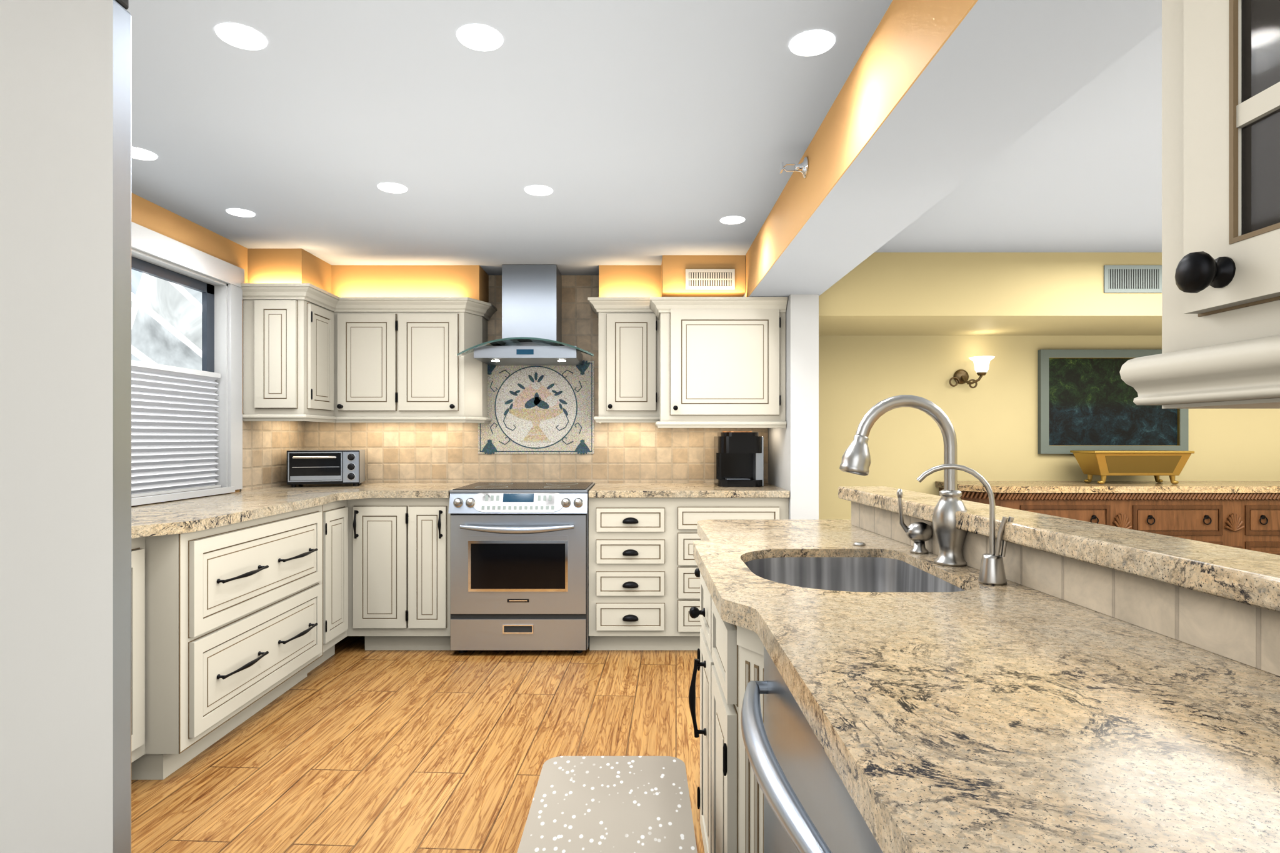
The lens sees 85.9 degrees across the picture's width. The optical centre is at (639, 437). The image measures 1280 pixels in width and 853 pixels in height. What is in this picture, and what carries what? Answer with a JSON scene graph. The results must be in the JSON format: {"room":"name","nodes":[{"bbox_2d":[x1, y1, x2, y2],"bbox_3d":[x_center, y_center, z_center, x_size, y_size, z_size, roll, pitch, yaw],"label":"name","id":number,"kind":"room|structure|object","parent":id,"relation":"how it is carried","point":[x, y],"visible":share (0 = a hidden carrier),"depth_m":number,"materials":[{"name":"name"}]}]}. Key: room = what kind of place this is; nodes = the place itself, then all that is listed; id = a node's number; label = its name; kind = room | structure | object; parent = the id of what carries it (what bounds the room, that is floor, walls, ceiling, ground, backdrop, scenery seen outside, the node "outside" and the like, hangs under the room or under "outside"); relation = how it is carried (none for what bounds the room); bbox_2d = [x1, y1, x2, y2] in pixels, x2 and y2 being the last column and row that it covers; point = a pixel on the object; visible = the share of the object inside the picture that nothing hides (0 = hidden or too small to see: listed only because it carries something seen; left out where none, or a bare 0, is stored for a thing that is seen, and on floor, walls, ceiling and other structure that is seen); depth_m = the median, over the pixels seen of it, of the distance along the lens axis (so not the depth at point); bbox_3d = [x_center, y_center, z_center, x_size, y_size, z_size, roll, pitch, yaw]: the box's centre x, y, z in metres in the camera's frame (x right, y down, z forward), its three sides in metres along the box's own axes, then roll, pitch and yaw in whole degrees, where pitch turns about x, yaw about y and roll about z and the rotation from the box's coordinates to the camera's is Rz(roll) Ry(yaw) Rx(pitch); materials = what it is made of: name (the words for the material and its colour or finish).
{"room":"kitchen","nodes":[
{"label":"kitchen","id":0,"kind":"room"},
{"bbox_2d":[131,192,247,506],"bbox_3d":[-2.250,0.080,1.135,0.140,2.260,6.870,0,0,0],"label":"wall","id":1,"kind":"structure","parent":0,"point":[149,215],"depth_m":3.31,"materials":[{"name":"paint"}]},
{"bbox_2d":[131,221,244,506],"bbox_3d":[-2.215,-0.312,2.790,0.130,1.205,1.910,0,0,0],"label":"window","id":2,"kind":"structure","parent":1,"relation":"in","point":[215,282],"depth_m":3.45,"materials":[{"name":"white wood"}]},
{"bbox_2d":[131,360,220,497],"bbox_3d":[-2.200,-0.037,2.811,0.061,0.595,1.691,0,0,0],"label":"window shade","id":3,"kind":"object","parent":2,"relation":"attached to","point":[174,430],"visible":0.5,"depth_m":3.25,"materials":[{"name":"white fabric"}]},
{"bbox_2d":[240,413,304,491],"bbox_3d":[-2.176,0.083,4.098,0.008,0.425,0.705,0,0,0],"label":"tile","id":4,"kind":"structure","parent":1,"relation":"attached to","point":[267,445],"depth_m":4.01,"materials":[{"name":"tile"}]},
{"bbox_2d":[240,283,333,418],"bbox_3d":[-2.001,-0.479,3.927,0.352,0.708,0.351,0,0,0],"label":"upper cabinet","id":5,"kind":"object","parent":1,"relation":"attached to","point":[312,353],"depth_m":3.77,"materials":[{"name":"beige wood"}]},
{"bbox_2d":[131,636,704,852],"bbox_3d":[1.900,1.240,1.300,8.800,0.060,7.200,0,0,0],"label":"floor","id":6,"kind":"structure","parent":0,"point":[351,745],"depth_m":2.67,"materials":[{"name":"brown wood"}]},
{"bbox_2d":[0,0,131,852],"bbox_3d":[-1.122,0.110,0.506,0.956,2.200,0.812,0,0,0],"label":"wall","id":7,"kind":"structure","parent":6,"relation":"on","point":[65,426],"depth_m":0.77,"materials":[{"name":"white paint"}]},
{"bbox_2d":[131,593,151,779],"bbox_3d":[-1.946,0.772,2.018,0.461,0.876,0.786,0,0,0],"label":"base cabinet","id":8,"kind":"object","parent":6,"relation":"on","point":[140,607],"depth_m":2.37,"materials":[{"name":"beige wood"}]},
{"bbox_2d":[151,538,326,779],"bbox_3d":[-1.886,0.772,2.955,0.581,0.876,1.089,0,0,0],"label":"base cabinet","id":9,"kind":"object","parent":6,"relation":"on","point":[246,604],"depth_m":2.68,"materials":[{"name":"beige wood"}]},
{"bbox_2d":[131,483,473,600],"bbox_3d":[-1.619,0.314,2.698,1.117,0.040,3.497,0,0,0],"label":"countertop","id":10,"kind":"structure","parent":9,"relation":"on","point":[174,542],"depth_m":2.91,"materials":[{"name":"beige stone"}]},
{"bbox_2d":[286,449,364,486],"bbox_3d":[-1.915,0.186,4.207,0.400,0.216,0.303,0,0,-15],"label":"toaster oven","id":11,"kind":"object","parent":10,"relation":"on","point":[316,467],"visible":1,"depth_m":4.09,"materials":[{"name":"silver metal"}]},
{"bbox_2d":[326,528,358,659],"bbox_3d":[-1.860,0.772,3.665,0.632,0.876,0.351,0,0,0],"label":"base cabinet","id":12,"kind":"object","parent":6,"relation":"on","point":[342,549],"depth_m":3.74,"materials":[{"name":"beige wood"}]},
{"bbox_2d":[363,508,418,649],"bbox_3d":[-1.421,0.772,4.133,0.355,0.876,0.626,0,0,0],"label":"base cabinet","id":13,"kind":"object","parent":6,"relation":"on","point":[391,545],"depth_m":3.82,"materials":[{"name":"beige wood"}]},
{"bbox_2d":[418,495,450,649],"bbox_3d":[-1.204,0.772,4.133,0.292,0.876,0.626,0,0,0],"label":"base cabinet","id":14,"kind":"object","parent":6,"relation":"on","point":[434,520],"depth_m":3.82,"materials":[{"name":"beige wood"}]},
{"bbox_2d":[448,482,594,653],"bbox_3d":[-0.672,0.749,4.076,0.763,0.922,0.728,0,0,0],"label":"range","id":15,"kind":"object","parent":6,"relation":"on","point":[519,566],"visible":0.96,"depth_m":3.79,"materials":[{"name":"silver metal"}]},
{"bbox_2d":[516,756,697,852],"bbox_3d":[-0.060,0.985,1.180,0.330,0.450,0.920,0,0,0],"label":"mat","id":16,"kind":"object","parent":6,"relation":"on","point":[610,804],"visible":1,"depth_m":1.41,"materials":[{"name":"fabric"}]},
{"bbox_2d":[588,498,673,649],"bbox_3d":[-0.055,0.772,4.135,0.465,0.876,0.622,0,0,0],"label":"base cabinet","id":17,"kind":"object","parent":6,"relation":"on","point":[631,540],"depth_m":3.83,"materials":[{"name":"beige wood"}]},
{"bbox_2d":[588,483,789,498],"bbox_3d":[0.272,0.314,4.123,1.114,0.040,0.647,0,0,0],"label":"countertop","id":18,"kind":"structure","parent":17,"relation":"on","point":[599,490],"depth_m":3.80,"materials":[{"name":"beige stone"}]},
{"bbox_2d":[713,431,763,486],"bbox_3d":[0.607,0.129,4.250,0.273,0.331,0.300,0,0,0],"label":"coffee maker","id":19,"kind":"object","parent":18,"relation":"on","point":[738,459],"visible":1,"depth_m":4.13,"materials":[{"name":"black plastic"}]},
{"bbox_2d":[673,498,731,649],"bbox_3d":[0.336,0.772,4.135,0.317,0.876,0.622,0,0,0],"label":"base cabinet","id":20,"kind":"object","parent":6,"relation":"on","point":[687,512],"depth_m":3.83,"materials":[{"name":"beige wood"}]},
{"bbox_2d":[731,498,788,519],"bbox_3d":[0.662,0.772,4.135,0.335,0.876,0.622,0,0,0],"label":"base cabinet","id":21,"kind":"object","parent":6,"relation":"on","point":[741,508],"depth_m":3.84,"materials":[{"name":"beige wood"}]},
{"bbox_2d":[688,495,1279,852],"bbox_3d":[0.562,0.710,0.635,0.881,1.000,3.670,0,0,0],"label":"kitchen island","id":22,"kind":"object","parent":6,"relation":"on","point":[892,670],"depth_m":0.86,"materials":[{"name":"beige stone"}]},
{"bbox_2d":[740,636,913,852],"bbox_3d":[0.186,0.761,0.885,0.097,0.838,0.600,0,0,0],"label":"dishwasher","id":23,"kind":"object","parent":22,"relation":"in","point":[809,807],"depth_m":0.85,"materials":[{"name":"silver metal"}]},
{"bbox_2d":[838,486,1279,622],"bbox_3d":[0.854,0.189,0.586,0.348,0.041,3.573,0,0,0],"label":"island countertop","id":24,"kind":"structure","parent":22,"relation":"on","point":[1246,580],"depth_m":1.05,"materials":[{"name":"beige stone"}]},
{"bbox_2d":[935,481,1279,555],"bbox_3d":[3.320,0.752,4.390,2.650,0.915,0.510,0,0,0],"label":"sideboard","id":25,"kind":"object","parent":6,"relation":"on","point":[1244,515],"visible":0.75,"depth_m":4.15,"materials":[{"name":"brown wood"}]},
{"bbox_2d":[1070,450,1194,484],"bbox_3d":[3.140,0.190,4.400,0.620,0.210,0.250,0,0,0],"label":"decorative bowl","id":26,"kind":"object","parent":25,"relation":"on","point":[1104,464],"visible":1,"depth_m":4.30,"materials":[{"name":"gold metal"}]},
{"bbox_2d":[304,275,768,484],"bbox_3d":[-0.675,0.080,4.510,3.010,2.260,0.120,0,0,0],"label":"tile backsplash","id":27,"kind":"structure","parent":0,"point":[447,452],"depth_m":4.45,"materials":[{"name":"tile"}]},
{"bbox_2d":[345,297,410,420],"bbox_3d":[-1.623,-0.479,4.273,0.446,0.708,0.347,0,0,0],"label":"upper cabinet","id":28,"kind":"object","parent":27,"relation":"attached to","point":[377,328],"depth_m":4.12,"materials":[{"name":"beige wood"}]},
{"bbox_2d":[408,297,490,420],"bbox_3d":[-1.251,-0.479,4.284,0.533,0.708,0.325,0,0,0],"label":"upper cabinet","id":29,"kind":"object","parent":27,"relation":"attached to","point":[443,385],"depth_m":4.12,"materials":[{"name":"beige wood"}]},
{"bbox_2d":[456,265,594,365],"bbox_3d":[-0.672,-0.754,4.188,0.800,0.586,0.518,0,0,0],"label":"range hood","id":30,"kind":"object","parent":27,"relation":"attached to","point":[531,315],"visible":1,"depth_m":4.17,"materials":[{"name":"silver metal"}]},
{"bbox_2d":[478,360,594,454],"bbox_3d":[-0.672,-0.195,4.445,0.750,0.615,0.010,0,0,0],"label":"mosaic","id":31,"kind":"object","parent":27,"relation":"attached to","point":[540,409],"depth_m":4.44},
{"bbox_2d":[595,296,663,420],"bbox_3d":[-0.066,-0.479,4.284,0.367,0.708,0.325,0,0,0],"label":"upper cabinet","id":32,"kind":"object","parent":27,"relation":"attached to","point":[625,324],"depth_m":4.12,"materials":[{"name":"beige wood"}]},
{"bbox_2d":[653,303,786,425],"bbox_3d":[0.462,-0.417,4.169,0.732,0.655,0.555,0,0,0],"label":"upper cabinet","id":33,"kind":"object","parent":27,"relation":"attached to","point":[714,364],"depth_m":3.89,"materials":[{"name":"beige wood"}]},
{"bbox_2d":[126,0,1161,274],"bbox_3d":[1.900,-1.080,1.300,8.800,0.060,7.200,0,0,0],"label":"ceiling","id":34,"kind":"structure","parent":0,"point":[640,131],"depth_m":2.38,"materials":[{"name":"white paint"}]},
{"bbox_2d":[131,146,157,160],"bbox_3d":[-1.855,-1.048,2.540,0.119,0.004,0.119,0,0,-6],"label":"recessed light","id":35,"kind":"object","parent":34,"relation":"in","point":[137,153],"depth_m":2.54,"materials":[{"name":"white"}]},
{"bbox_2d":[225,208,255,217],"bbox_3d":[-1.864,-1.048,3.210,0.119,0.004,0.119,0,0,-6],"label":"recessed light","id":36,"kind":"object","parent":34,"relation":"in","point":[240,212],"depth_m":3.20,"materials":[{"name":"white"}]},
{"bbox_2d":[215,23,267,49],"bbox_3d":[-1.043,-1.048,1.800,0.119,0.004,0.119,0,0,-6],"label":"recessed light","id":37,"kind":"object","parent":34,"relation":"in","point":[236,35],"depth_m":1.79,"materials":[{"name":"white"}]},
{"bbox_2d":[377,182,407,193],"bbox_3d":[-1.040,-1.048,2.890,0.119,0.004,0.119,0,0,-6],"label":"recessed light","id":38,"kind":"object","parent":34,"relation":"in","point":[390,187],"depth_m":2.88,"materials":[{"name":"white"}]},
{"bbox_2d":[456,23,503,51],"bbox_3d":[-0.420,-1.048,1.805,0.119,0.004,0.119,0,0,-6],"label":"recessed light","id":39,"kind":"object","parent":34,"relation":"in","point":[486,38],"depth_m":1.80,"materials":[{"name":"white"}]},
{"bbox_2d":[247,248,745,302],"bbox_3d":[-0.786,-0.943,4.135,2.787,0.215,0.630,0,0,0],"label":"soffit","id":40,"kind":"structure","parent":34,"relation":"attached to","point":[666,277],"depth_m":4.19,"materials":[{"name":"yellow paint"}]},
{"bbox_2d":[685,268,734,289],"bbox_3d":[0.404,-0.910,3.955,0.283,0.116,0.008,0,0,0],"label":"air vent","id":41,"kind":"object","parent":40,"relation":"attached to","point":[710,279],"visible":1,"depth_m":3.95,"materials":[{"name":"white metal"}]},
{"bbox_2d":[524,185,553,195],"bbox_3d":[-0.430,-1.048,2.920,0.119,0.004,0.119,0,0,-6],"label":"recessed light","id":42,"kind":"object","parent":34,"relation":"in","point":[536,190],"depth_m":2.91,"materials":[{"name":"white"}]},
{"bbox_2d":[720,216,744,224],"bbox_3d":[0.447,-1.048,3.320,0.119,0.004,0.119,0,0,-6],"label":"recessed light","id":43,"kind":"object","parent":34,"relation":"in","point":[730,220],"depth_m":3.31,"materials":[{"name":"white"}]},
{"bbox_2d":[788,30,835,56],"bbox_3d":[0.458,-1.048,1.830,0.119,0.004,0.119,0,0,-6],"label":"recessed light","id":44,"kind":"object","parent":34,"relation":"in","point":[813,42],"depth_m":1.82,"materials":[{"name":"white"}]},
{"bbox_2d":[742,0,1161,296],"bbox_3d":[0.803,-0.920,1.075,0.393,0.260,6.750,0,0,0],"label":"beam","id":45,"kind":"structure","parent":34,"relation":"attached to","point":[936,101],"depth_m":1.74,"materials":[{"name":"white paint"}]},
{"bbox_2d":[780,156,808,178],"bbox_3d":[0.560,-0.985,2.510,0.092,0.075,0.076,0,0,0],"label":"sprinkler","id":46,"kind":"object","parent":45,"relation":"attached to","point":[802,167],"visible":1,"depth_m":2.50,"materials":[{"name":"silver metal"}]},
{"bbox_2d":[1123,0,1279,364],"bbox_3d":[0.776,-0.445,0.504,0.368,0.686,0.613,0,0,0],"label":"upper cabinet","id":47,"kind":"object","parent":45,"relation":"hanging from","point":[1220,204],"depth_m":0.70,"materials":[{"name":"beige wood"}]},
{"bbox_2d":[768,294,818,519],"bbox_3d":[0.910,0.210,4.285,0.156,2.000,0.970,0,0,0],"label":"wall","id":48,"kind":"structure","parent":0,"point":[793,457],"depth_m":3.80,"materials":[{"name":"white paint"}]},
{"bbox_2d":[818,252,1161,335],"bbox_3d":[3.650,-0.870,4.275,5.300,0.360,0.750,0,0,0],"label":"soffit","id":49,"kind":"structure","parent":0,"point":[968,294],"depth_m":3.90,"materials":[{"name":"yellow paint"}]},
{"bbox_2d":[1103,265,1161,293],"bbox_3d":[2.795,-0.897,3.895,0.330,0.155,0.008,0,0,0],"label":"air vent","id":50,"kind":"object","parent":49,"relation":"in","point":[1132,279],"visible":0.98,"depth_m":3.89,"materials":[{"name":"grey metal"}]},
{"bbox_2d":[818,335,1279,519],"bbox_3d":[3.644,0.260,4.710,5.312,1.900,0.120,0,0,0],"label":"wall","id":51,"kind":"structure","parent":0,"point":[992,415],"depth_m":4.65,"materials":[{"name":"yellow paint"}]},
{"bbox_2d":[949,356,994,388],"bbox_3d":[2.208,-0.429,4.559,0.260,0.202,0.178,0,0,0],"label":"sconce","id":52,"kind":"object","parent":51,"relation":"attached to","point":[981,364],"visible":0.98,"depth_m":4.54,"materials":[{"name":"brown metal"}]},
{"bbox_2d":[1038,349,1188,453],"bbox_3d":[3.185,-0.240,4.630,0.990,0.700,0.035,0,0,0],"label":"painting","id":53,"kind":"object","parent":51,"relation":"attached to","point":[1085,399],"visible":0.65,"depth_m":4.64,"materials":[{"name":"canvas"},{"name":"painted gray-green wood"}]}
]}

